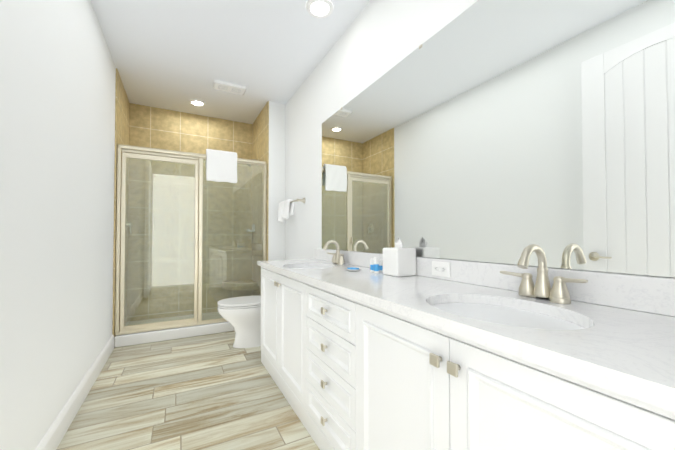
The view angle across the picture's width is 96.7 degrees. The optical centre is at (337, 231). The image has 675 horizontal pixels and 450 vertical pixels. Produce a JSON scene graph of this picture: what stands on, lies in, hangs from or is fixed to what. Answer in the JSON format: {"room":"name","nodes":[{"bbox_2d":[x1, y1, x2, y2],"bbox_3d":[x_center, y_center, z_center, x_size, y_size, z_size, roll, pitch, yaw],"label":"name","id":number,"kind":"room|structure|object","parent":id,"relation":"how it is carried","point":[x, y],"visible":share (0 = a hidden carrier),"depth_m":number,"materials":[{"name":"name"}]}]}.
{"room":"bathroom","nodes":[
{"label":"bathroom","id":0,"kind":"room"},
{"bbox_2d":[0,0,115,449],"bbox_3d":[-1.504,-0.261,1.552,0.100,2.730,5.000,1,-1,-28],"label":"wall","id":1,"kind":"structure","parent":0,"point":[57,109],"depth_m":1.48,"materials":[{"name":"white paint"}]},
{"bbox_2d":[35,335,113,449],"bbox_3d":[-1.247,1.030,1.169,0.016,0.135,3.920,1,-1,-28],"label":"baseboard","id":2,"kind":"structure","parent":1,"relation":"attached to","point":[52,438],"depth_m":1.79,"materials":[{"name":"white paint"}]},
{"bbox_2d":[112,68,129,337],"bbox_3d":[-2.370,-0.231,3.300,0.012,2.730,0.860,1,-1,-28],"label":"wall tile","id":3,"kind":"structure","parent":1,"relation":"attached to","point":[122,109],"depth_m":3.12,"materials":[{"name":"beige tile"}]},
{"bbox_2d":[126,219,131,232],"bbox_3d":[-2.416,-0.075,3.465,0.064,0.181,0.164,1,-1,-28],"label":"shower valve","id":4,"kind":"object","parent":3,"relation":"attached to","point":[129,224],"depth_m":3.46,"materials":[{"name":"silver metal"}]},
{"bbox_2d":[56,331,319,449],"bbox_3d":[-0.699,1.161,1.956,1.925,0.100,5.000,1,-1,-28],"label":"floor","id":5,"kind":"structure","parent":0,"point":[217,391],"depth_m":1.93,"materials":[{"name":"brown wood"}]},
{"bbox_2d":[114,144,266,347],"bbox_3d":[-1.704,0.106,3.644,1.489,2.066,0.864,1,-1,-28],"label":"shower","id":6,"kind":"object","parent":5,"relation":"on","point":[221,166],"visible":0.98,"depth_m":3.24,"materials":[{"name":"clear glass"}]},
{"bbox_2d":[205,149,236,182],"bbox_3d":[-1.329,-0.744,3.441,0.331,0.372,0.129,1,-1,-28],"label":"towel","id":7,"kind":"object","parent":6,"relation":"hanging from","point":[221,166],"depth_m":3.38,"materials":[{"name":"white fabric"}]},
{"bbox_2d":[217,296,260,347],"bbox_3d":[-0.791,0.728,3.081,0.828,0.805,0.476,1,-1,-28],"label":"toilet","id":8,"kind":"object","parent":5,"relation":"on","point":[241,315],"visible":0.38,"depth_m":2.91,"materials":[{"name":"white ceramic"}]},
{"bbox_2d":[257,264,674,449],"bbox_3d":[0.247,0.686,1.423,0.560,0.833,2.936,1,-1,-28],"label":"bathroom vanity","id":9,"kind":"object","parent":5,"relation":"on","point":[471,355],"depth_m":0.89,"materials":[{"name":"white paint"}]},
{"bbox_2d":[257,260,674,403],"bbox_3d":[0.243,0.252,1.440,0.559,0.034,2.958,1,-1,-28],"label":"countertop","id":10,"kind":"structure","parent":9,"relation":"on","point":[634,349],"depth_m":0.71,"materials":[{"name":"white stone"}]},
{"bbox_2d":[285,264,328,267],"bbox_3d":[-0.212,0.354,2.195,0.416,0.168,0.516,1,-1,-28],"label":"sink","id":11,"kind":"object","parent":10,"relation":"in","point":[286,265],"depth_m":2.39,"materials":[{"name":"white ceramic"}]},
{"bbox_2d":[321,240,348,263],"bbox_3d":[-0.040,0.155,2.289,0.157,0.186,0.272,1,-1,-28],"label":"faucet","id":12,"kind":"object","parent":10,"relation":"on","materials":[{"name":"silver metal"}]},
{"bbox_2d":[345,267,360,270],"bbox_3d":[0.098,0.233,1.863,0.096,0.018,0.120,1,-1,-28],"label":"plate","id":13,"kind":"object","parent":10,"relation":"on","point":[352,269],"visible":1,"depth_m":1.83,"materials":[{"name":"white ceramic"}]},
{"bbox_2d":[370,258,373,271],"bbox_3d":[0.210,0.199,1.781,0.031,0.082,0.030,1,-1,-28],"label":"toiletry tube","id":14,"kind":"object","parent":10,"relation":"on","point":[371,264],"visible":0.71,"depth_m":1.77,"materials":[{"name":"white plastic"}]},
{"bbox_2d":[373,257,378,272],"bbox_3d":[0.224,0.192,1.733,0.033,0.095,0.032,1,-1,-28],"label":"toiletry tube","id":15,"kind":"object","parent":10,"relation":"on","point":[376,264],"visible":1,"depth_m":1.72,"materials":[{"name":"white plastic"}]},
{"bbox_2d":[379,260,382,272],"bbox_3d":[0.258,0.203,1.776,0.029,0.074,0.028,1,-1,-28],"label":"toiletry tube","id":16,"kind":"object","parent":10,"relation":"on","point":[380,266],"visible":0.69,"depth_m":1.76,"materials":[{"name":"white plastic"}]},
{"bbox_2d":[383,237,415,276],"bbox_3d":[0.340,0.132,1.653,0.136,0.212,0.136,1,-1,-28],"label":"tissue box","id":17,"kind":"object","parent":10,"relation":"on","point":[399,259],"visible":0.98,"depth_m":1.60,"materials":[{"name":"white plastic"}]},
{"bbox_2d":[413,296,604,339],"bbox_3d":[0.478,0.332,0.897,0.416,0.168,0.516,1,-1,-28],"label":"sink","id":18,"kind":"object","parent":10,"relation":"in","point":[545,322],"depth_m":0.92,"materials":[{"name":"white ceramic"}]},
{"bbox_2d":[497,244,592,303],"bbox_3d":[0.650,0.134,0.992,0.157,0.186,0.272,1,-1,-28],"label":"faucet","id":19,"kind":"object","parent":10,"relation":"on","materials":[{"name":"silver metal"}]},
{"bbox_2d":[91,0,369,123],"bbox_3d":[-0.699,-1.668,2.004,1.925,0.100,5.000,1,-1,-28],"label":"ceiling","id":20,"kind":"structure","parent":0,"point":[175,55],"depth_m":2.62,"materials":[{"name":"white paint"}]},
{"bbox_2d":[189,99,205,106],"bbox_3d":[-1.723,-1.582,3.689,0.192,0.014,0.192,1,-1,-28],"label":"recessed light","id":21,"kind":"object","parent":20,"relation":"in","point":[197,102],"visible":1,"depth_m":3.68,"materials":[{"name":"white paint"}]},
{"bbox_2d":[213,80,245,94],"bbox_3d":[-1.185,-1.580,3.296,0.330,0.033,0.180,1,-1,-28],"label":"fan","id":22,"kind":"object","parent":20,"relation":"attached to","point":[219,85],"visible":1,"depth_m":3.27,"materials":[{"name":"white paint"}]},
{"bbox_2d":[306,0,332,17],"bbox_3d":[-0.128,-1.608,2.159,0.196,0.014,0.196,1,-1,-28],"label":"recessed light","id":23,"kind":"object","parent":20,"relation":"in","point":[319,8],"visible":1,"depth_m":2.16,"materials":[{"name":"white paint"}]},
{"bbox_2d":[268,101,284,260],"bbox_3d":[-0.949,-0.218,4.066,0.208,2.730,0.880,1,-1,-28],"label":"wall","id":24,"kind":"structure","parent":0,"point":[276,239],"depth_m":3.68,"materials":[{"name":"white paint"}]},
{"bbox_2d":[252,101,268,295],"bbox_3d":[-1.041,-0.220,4.006,0.012,2.730,0.860,1,-1,-28],"label":"wall tile","id":25,"kind":"structure","parent":24,"relation":"attached to","point":[260,138],"depth_m":3.98,"materials":[{"name":"beige tile"}]},
{"bbox_2d":[285,0,674,278],"bbox_3d":[0.107,-0.246,2.408,0.100,2.730,5.000,1,-1,-28],"label":"wall","id":26,"kind":"structure","parent":0,"point":[377,39],"depth_m":2.52,"materials":[{"name":"white paint"}]},
{"bbox_2d":[277,198,305,222],"bbox_3d":[-0.544,-0.235,3.365,0.148,0.251,0.618,1,-1,-28],"label":"towel rail","id":27,"kind":"object","parent":26,"relation":"attached to","point":[286,209],"visible":1,"depth_m":3.33,"materials":[{"name":"white fabric"}]},
{"bbox_2d":[313,248,674,315],"bbox_3d":[0.481,0.187,1.568,0.020,0.100,2.958,1,-1,-28],"label":"backsplash","id":28,"kind":"structure","parent":26,"relation":"attached to","point":[643,293],"depth_m":0.93,"materials":[{"name":"white stone"}]},
{"bbox_2d":[432,261,449,277],"bbox_3d":[0.509,0.184,1.482,0.009,0.072,0.116,1,-1,-28],"label":"electrical outlet plate","id":29,"kind":"object","parent":28,"relation":"attached to","point":[442,269],"visible":1,"depth_m":1.48,"materials":[{"name":"white plastic"}]},
{"bbox_2d":[322,0,674,277],"bbox_3d":[0.513,-0.445,1.529,0.008,1.158,2.800,1,-1,-28],"label":"mirror","id":30,"kind":"object","parent":26,"relation":"attached to","point":[502,131],"visible":0.98,"depth_m":1.16,"materials":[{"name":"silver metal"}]},
{"bbox_3d":[-1.849,-0.217,4.143,1.725,2.730,0.100,1,-1,-28],"label":"wall","id":31,"kind":"structure","parent":0,"visible":0},
{"bbox_2d":[127,103,251,321],"bbox_3d":[-1.912,-0.219,4.041,1.493,2.730,0.020,1,-1,-28],"label":"wall tile","id":32,"kind":"structure","parent":31,"relation":"attached to","point":[156,128],"depth_m":3.96,"materials":[{"name":"beige tile"}]},
{"bbox_2d":[222,279,257,289],"bbox_3d":[-1.332,0.732,4.095,0.400,0.090,0.400,1,-1,-28],"label":"shelf","id":33,"kind":"object","parent":31,"relation":"attached to","point":[234,287],"depth_m":4.00,"materials":[{"name":"tile"}]}
]}

